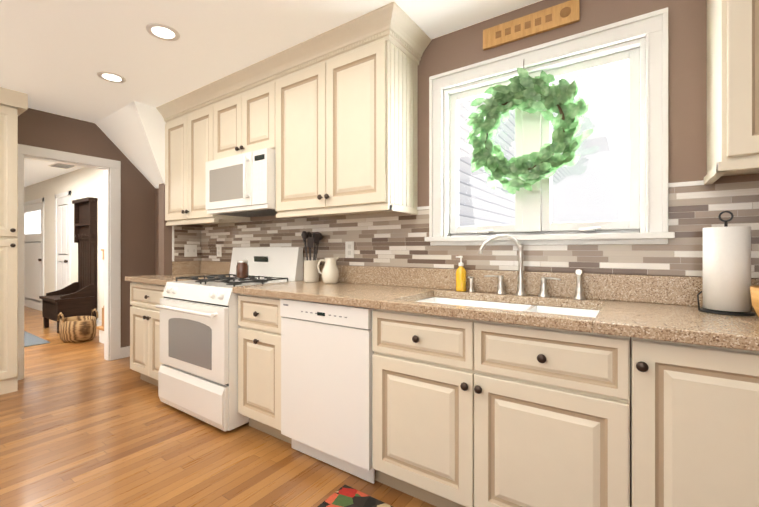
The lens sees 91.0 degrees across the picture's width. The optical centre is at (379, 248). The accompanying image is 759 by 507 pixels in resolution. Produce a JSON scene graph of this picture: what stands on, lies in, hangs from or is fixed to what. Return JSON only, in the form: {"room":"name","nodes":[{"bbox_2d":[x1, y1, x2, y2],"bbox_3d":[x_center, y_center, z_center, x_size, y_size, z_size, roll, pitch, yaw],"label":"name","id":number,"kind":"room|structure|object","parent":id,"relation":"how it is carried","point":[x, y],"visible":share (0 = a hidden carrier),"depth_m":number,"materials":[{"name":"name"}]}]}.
{"room":"kitchen","nodes":[
{"label":"kitchen","id":0,"kind":"room"},
{"bbox_2d":[24,167,103,320],"bbox_3d":[-5.255,-0.056,6.329,6.674,2.415,0.150,0,0,35],"label":"wall","id":1,"kind":"structure","parent":0,"point":[84,182],"depth_m":6.05,"materials":[{"name":"white paint"}]},
{"bbox_2d":[24,191,70,304],"bbox_3d":[-6.204,0.102,6.855,2.823,2.100,0.058,0,0,35],"label":"door","id":2,"kind":"structure","parent":1,"relation":"attached to","point":[33,250],"depth_m":6.95,"materials":[{"name":"white wood"}]},
{"bbox_2d":[24,300,101,325],"bbox_3d":[-5.304,1.097,6.263,6.669,0.110,0.014,0,0,35],"label":"baseboard","id":3,"kind":"structure","parent":1,"relation":"attached to","point":[26,303],"depth_m":7.14,"materials":[{"name":"white wood"}]},
{"bbox_2d":[18,108,154,359],"bbox_3d":[-3.771,-0.057,2.517,0.100,2.415,4.200,0,0,35],"label":"wall","id":4,"kind":"structure","parent":0,"point":[42,129],"depth_m":3.95,"materials":[{"name":"brown paint"}]},
{"bbox_2d":[18,144,120,379],"bbox_3d":[-3.015,0.114,3.618,0.143,2.075,0.831,0,0,35],"label":"door frame","id":5,"kind":"structure","parent":4,"relation":"attached to","point":[39,153],"depth_m":3.84,"materials":[{"name":"white wood"}]},
{"bbox_2d":[121,346,129,357],"bbox_3d":[-2.630,1.096,4.069,0.014,0.110,0.347,0,0,35],"label":"baseboard","id":6,"kind":"structure","parent":4,"relation":"attached to","point":[125,351],"depth_m":3.96,"materials":[{"name":"white wood"}]},
{"bbox_2d":[95,101,165,188],"bbox_3d":[-2.317,-0.906,3.700,0.950,0.715,0.601,0,0,35],"label":"wall","id":7,"kind":"structure","parent":0,"point":[134,131],"depth_m":3.40,"materials":[{"name":"white paint"}]},
{"bbox_2d":[159,183,176,274],"bbox_3d":[-1.897,0.276,3.560,0.100,1.750,0.355,0,0,35],"label":"wall","id":8,"kind":"structure","parent":0,"point":[165,250],"depth_m":3.41,"materials":[{"name":"brown paint"}]},
{"bbox_2d":[0,306,435,506],"bbox_3d":[-3.664,1.201,2.625,13.500,0.100,4.500,0,0,35],"label":"floor","id":9,"kind":"structure","parent":0,"point":[85,424],"depth_m":2.11,"materials":[{"name":"brown wood"}]},
{"bbox_2d":[0,87,27,394],"bbox_3d":[-3.284,-0.056,2.778,0.398,2.413,0.900,0,0,35],"label":"pantry cabinet","id":10,"kind":"object","parent":9,"relation":"on","point":[13,105],"visible":1,"depth_m":2.97,"materials":[{"name":"beige wood"}]},
{"bbox_2d":[24,331,50,346],"bbox_3d":[-5.139,1.146,4.669,1.950,0.010,1.090,0,0,35],"label":"rug","id":11,"kind":"object","parent":9,"relation":"on","point":[30,339],"visible":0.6,"depth_m":4.65,"materials":[{"name":"grey fabric"}]},
{"bbox_2d":[39,197,97,332],"bbox_3d":[-4.540,0.202,5.443,0.700,1.900,0.488,0,0,35],"label":"hall tree","id":12,"kind":"object","parent":9,"relation":"on","point":[79,298],"visible":0.96,"depth_m":5.45,"materials":[{"name":"brown wood"}]},
{"bbox_2d":[57,309,97,342],"bbox_3d":[-3.821,0.964,4.728,0.482,0.374,0.372,0,0,35],"label":"basket","id":13,"kind":"object","parent":9,"relation":"on","point":[75,329],"visible":0.98,"depth_m":4.58,"materials":[{"name":"wicker"}]},
{"bbox_2d":[96,249,103,342],"bbox_3d":[-3.041,0.577,4.499,0.890,1.150,0.341,0,0,35],"label":"stair newel post","id":14,"kind":"object","parent":9,"relation":"on","point":[101,333],"visible":0.04,"depth_m":4.59,"materials":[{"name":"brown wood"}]},
{"bbox_2d":[130,282,165,385],"bbox_3d":[-1.670,0.715,3.252,0.617,0.872,0.597,0,0,35],"label":"base cabinet","id":15,"kind":"object","parent":9,"relation":"on","point":[144,316],"depth_m":3.08,"materials":[{"name":"beige wood"}]},
{"bbox_2d":[125,261,758,350],"bbox_3d":[0.060,0.289,2.038,5.043,0.347,0.632,0,0,35],"label":"countertop","id":16,"kind":"structure","parent":15,"relation":"on","point":[661,308],"depth_m":1.72,"materials":[{"name":"stone"}]},
{"bbox_2d":[301,231,321,281],"bbox_3d":[-0.499,0.053,2.683,0.137,0.364,0.146,0,0,35],"label":"utensil crock","id":17,"kind":"object","parent":16,"relation":"on","point":[311,273],"visible":1,"depth_m":2.64,"materials":[{"name":"beige ceramic"}]},
{"bbox_2d":[317,257,338,283],"bbox_3d":[-0.351,0.143,2.563,0.165,0.183,0.119,0,0,35],"label":"pitcher","id":18,"kind":"object","parent":16,"relation":"on","point":[329,273],"visible":1,"depth_m":2.51,"materials":[{"name":"beige ceramic"}]},
{"bbox_2d":[456,256,465,291],"bbox_3d":[0.456,0.136,2.084,0.058,0.198,0.057,0,0,35],"label":"soap bottle","id":19,"kind":"object","parent":16,"relation":"on","point":[460,278],"visible":0.98,"depth_m":2.06,"materials":[{"name":"yellow plastic"}]},
{"bbox_2d":[468,235,585,299],"bbox_3d":[0.709,0.080,1.873,0.570,0.309,0.112,0,0,35],"label":"faucet","id":20,"kind":"object","parent":16,"relation":"on","point":[579,291],"visible":1,"depth_m":1.89,"materials":[{"name":"silver metal"}]},
{"bbox_2d":[697,211,755,315],"bbox_3d":[1.284,0.046,1.386,0.163,0.377,0.156,0,0,35],"label":"paper towel","id":21,"kind":"object","parent":16,"relation":"on","point":[726,268],"visible":1,"depth_m":1.33,"materials":[{"name":"white paper"}]},
{"bbox_2d":[750,286,758,316],"bbox_3d":[1.309,0.180,1.163,0.220,0.110,0.220,0,0,35],"label":"basket","id":22,"kind":"object","parent":16,"relation":"on","point":[754,290],"visible":1,"depth_m":1.20,"materials":[{"name":"brown wicker"}]},
{"bbox_2d":[155,247,302,430],"bbox_3d":[-1.120,0.568,2.771,0.822,1.164,0.712,0,0,35],"label":"range","id":23,"kind":"object","parent":9,"relation":"on","point":[198,370],"visible":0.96,"depth_m":2.51,"materials":[{"name":"white metal"}]},
{"bbox_2d":[236,258,248,277],"bbox_3d":[-0.996,0.136,2.716,0.095,0.147,0.085,0,0,35],"label":"spice jar","id":24,"kind":"object","parent":23,"relation":"on","point":[242,268],"visible":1,"depth_m":2.69,"materials":[{"name":"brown glass"}]},
{"bbox_2d":[238,294,291,443],"bbox_3d":[-0.558,0.714,2.485,0.416,0.872,0.597,0,0,35],"label":"base cabinet","id":25,"kind":"object","parent":9,"relation":"on","point":[259,318],"depth_m":2.24,"materials":[{"name":"beige wood"}]},
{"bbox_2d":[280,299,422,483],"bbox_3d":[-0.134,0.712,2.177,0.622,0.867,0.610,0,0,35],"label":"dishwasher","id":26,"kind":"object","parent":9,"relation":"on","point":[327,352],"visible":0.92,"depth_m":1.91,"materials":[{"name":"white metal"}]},
{"bbox_2d":[318,485,392,506],"bbox_3d":[0.301,1.144,1.068,1.606,0.012,0.680,0,0,35],"label":"kitchen rug","id":27,"kind":"object","parent":9,"relation":"on","point":[345,496],"visible":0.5,"depth_m":1.69,"materials":[{"name":"multicoloured fabric"}]},
{"bbox_2d":[372,326,633,506],"bbox_3d":[0.549,0.820,1.721,1.014,0.660,0.597,0,0,35],"label":"base cabinet","id":28,"kind":"object","parent":9,"relation":"on","point":[471,413],"depth_m":1.42,"materials":[{"name":"beige wood"}]},
{"bbox_2d":[626,337,758,506],"bbox_3d":[1.159,0.714,1.300,0.460,0.872,0.597,0,0,35],"label":"base cabinet","id":29,"kind":"object","parent":9,"relation":"on","point":[696,407],"depth_m":1.10,"materials":[{"name":"beige wood"}]},
{"bbox_2d":[0,0,541,186],"bbox_3d":[-3.664,-1.314,2.626,13.500,0.100,4.500,0,0,35],"label":"ceiling","id":30,"kind":"structure","parent":0,"point":[56,56],"depth_m":2.25,"materials":[{"name":"white paint"}]},
{"bbox_2d":[49,163,74,168],"bbox_3d":[-4.683,-1.257,5.562,0.640,0.011,0.240,0,0,35],"label":"ceiling vent","id":31,"kind":"object","parent":30,"relation":"in","point":[59,165],"visible":0.56,"depth_m":5.60,"materials":[{"name":"white metal"}]},
{"bbox_2d":[97,71,125,82],"bbox_3d":[-1.967,-1.261,2.740,0.176,0.006,0.176,0,0,35],"label":"recessed light","id":32,"kind":"object","parent":30,"relation":"in","point":[111,77],"visible":1,"depth_m":2.74,"materials":[{"name":"white"}]},
{"bbox_2d":[146,23,179,40],"bbox_3d":[-1.260,-1.261,2.172,0.176,0.006,0.176,0,0,35],"label":"recessed light","id":33,"kind":"object","parent":30,"relation":"in","point":[162,32],"visible":1,"depth_m":2.17,"materials":[{"name":"white"}]},
{"bbox_2d":[155,0,758,357],"bbox_3d":[0.233,-0.057,2.397,6.826,2.415,0.150,0,0,35],"label":"wall","id":34,"kind":"structure","parent":0,"point":[687,90],"depth_m":1.67,"materials":[{"name":"brown paint"}]},
{"bbox_2d":[164,86,249,225],"bbox_3d":[-1.536,-0.752,3.312,0.771,1.022,0.346,0,0,35],"label":"upper cabinet","id":35,"kind":"object","parent":34,"relation":"attached to","point":[188,126],"depth_m":3.15,"materials":[{"name":"beige wood"}]},
{"bbox_2d":[212,58,275,160],"bbox_3d":[-0.915,-0.972,2.884,0.738,0.582,0.346,0,0,35],"label":"upper cabinet","id":36,"kind":"object","parent":34,"relation":"attached to","point":[244,106],"depth_m":2.71,"materials":[{"name":"beige wood"}]},
{"bbox_2d":[206,148,276,216],"bbox_3d":[-0.947,-0.474,2.838,0.729,0.406,0.458,0,0,35],"label":"microwave","id":37,"kind":"object","parent":36,"relation":"attached to","point":[241,185],"visible":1,"depth_m":2.65,"materials":[{"name":"white enameled metal"},{"name":"plastic"},{"name":"glass"}]},
{"bbox_2d":[275,10,419,217],"bbox_3d":[-0.236,-0.752,2.415,0.913,1.022,0.346,0,0,35],"label":"upper cabinet","id":38,"kind":"object","parent":34,"relation":"attached to","point":[330,117],"depth_m":2.20,"materials":[{"name":"beige wood"}]},
{"bbox_2d":[172,180,708,260],"bbox_3d":[-0.280,-0.085,2.487,3.780,0.395,0.285,0,0,35],"label":"trim","id":39,"kind":"structure","parent":34,"relation":"attached to","point":[689,183],"depth_m":1.58,"materials":[{"name":"white wood"}]},
{"bbox_2d":[174,181,758,277],"bbox_3d":[0.546,-0.076,1.926,5.776,0.377,0.270,0,0,35],"label":"wall tile","id":40,"kind":"structure","parent":34,"relation":"attached to","point":[393,239],"depth_m":2.07,"materials":[{"name":"tile"}]},
{"bbox_2d":[184,245,196,256],"bbox_3d":[-1.809,0.017,3.575,0.009,0.115,0.120,0,0,35],"label":"electrical outlet plate","id":41,"kind":"object","parent":40,"relation":"attached to","point":[190,250],"depth_m":3.57,"materials":[{"name":"white plastic"}]},
{"bbox_2d":[217,244,221,256],"bbox_3d":[-1.502,0.016,3.488,0.070,0.115,0.006,0,0,35],"label":"electrical outlet plate","id":42,"kind":"object","parent":40,"relation":"attached to","point":[219,247],"depth_m":3.48,"materials":[{"name":"white plastic"}]},
{"bbox_2d":[345,241,353,257],"bbox_3d":[-0.208,0.004,2.595,0.075,0.115,0.006,0,0,35],"label":"electrical outlet plate","id":43,"kind":"object","parent":40,"relation":"attached to","point":[349,245],"depth_m":2.59,"materials":[{"name":"white plastic"}]},
{"bbox_2d":[483,0,579,49],"bbox_3d":[0.767,-1.152,1.924,0.470,0.105,0.020,0,0,35],"label":"sign","id":44,"kind":"object","parent":34,"relation":"attached to","point":[553,17],"visible":1,"depth_m":1.90,"materials":[{"name":"brown wood"}]},
{"bbox_2d":[425,7,674,245],"bbox_3d":[0.806,-0.524,1.968,1.169,1.006,0.205,0,0,35],"label":"window","id":45,"kind":"structure","parent":34,"relation":"in","point":[646,57],"depth_m":1.84,"materials":[{"name":"white wood"}]},
{"bbox_2d":[466,61,593,193],"bbox_3d":[0.726,-0.623,1.865,0.609,0.698,0.122,0,0,35],"label":"wreath","id":46,"kind":"object","parent":45,"relation":"hanging from","point":[524,91],"visible":0.98,"depth_m":1.85,"materials":[{"name":"green plant"}]},
{"bbox_2d":[704,0,758,184],"bbox_3d":[1.485,-0.764,1.183,0.814,0.999,0.421,0,0,35],"label":"upper cabinet","id":47,"kind":"object","parent":34,"relation":"attached to","point":[732,87],"visible":1,"depth_m":1.24,"materials":[{"name":"beige wood"}]},
{"label":"outside","id":48,"kind":"structure","parent":0,"visible":0},
{"bbox_3d":[14.580,1.516,22.992,22.000,0.480,49.650,0,0,35],"label":"ground","id":49,"kind":"structure","parent":48,"visible":0},
{"bbox_2d":[459,72,624,225],"bbox_3d":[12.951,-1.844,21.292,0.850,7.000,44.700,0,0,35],"label":"house","id":50,"kind":"structure","parent":49,"relation":"on","point":[611,177],"depth_m":9.50,"materials":[{"name":"white"}]}
]}

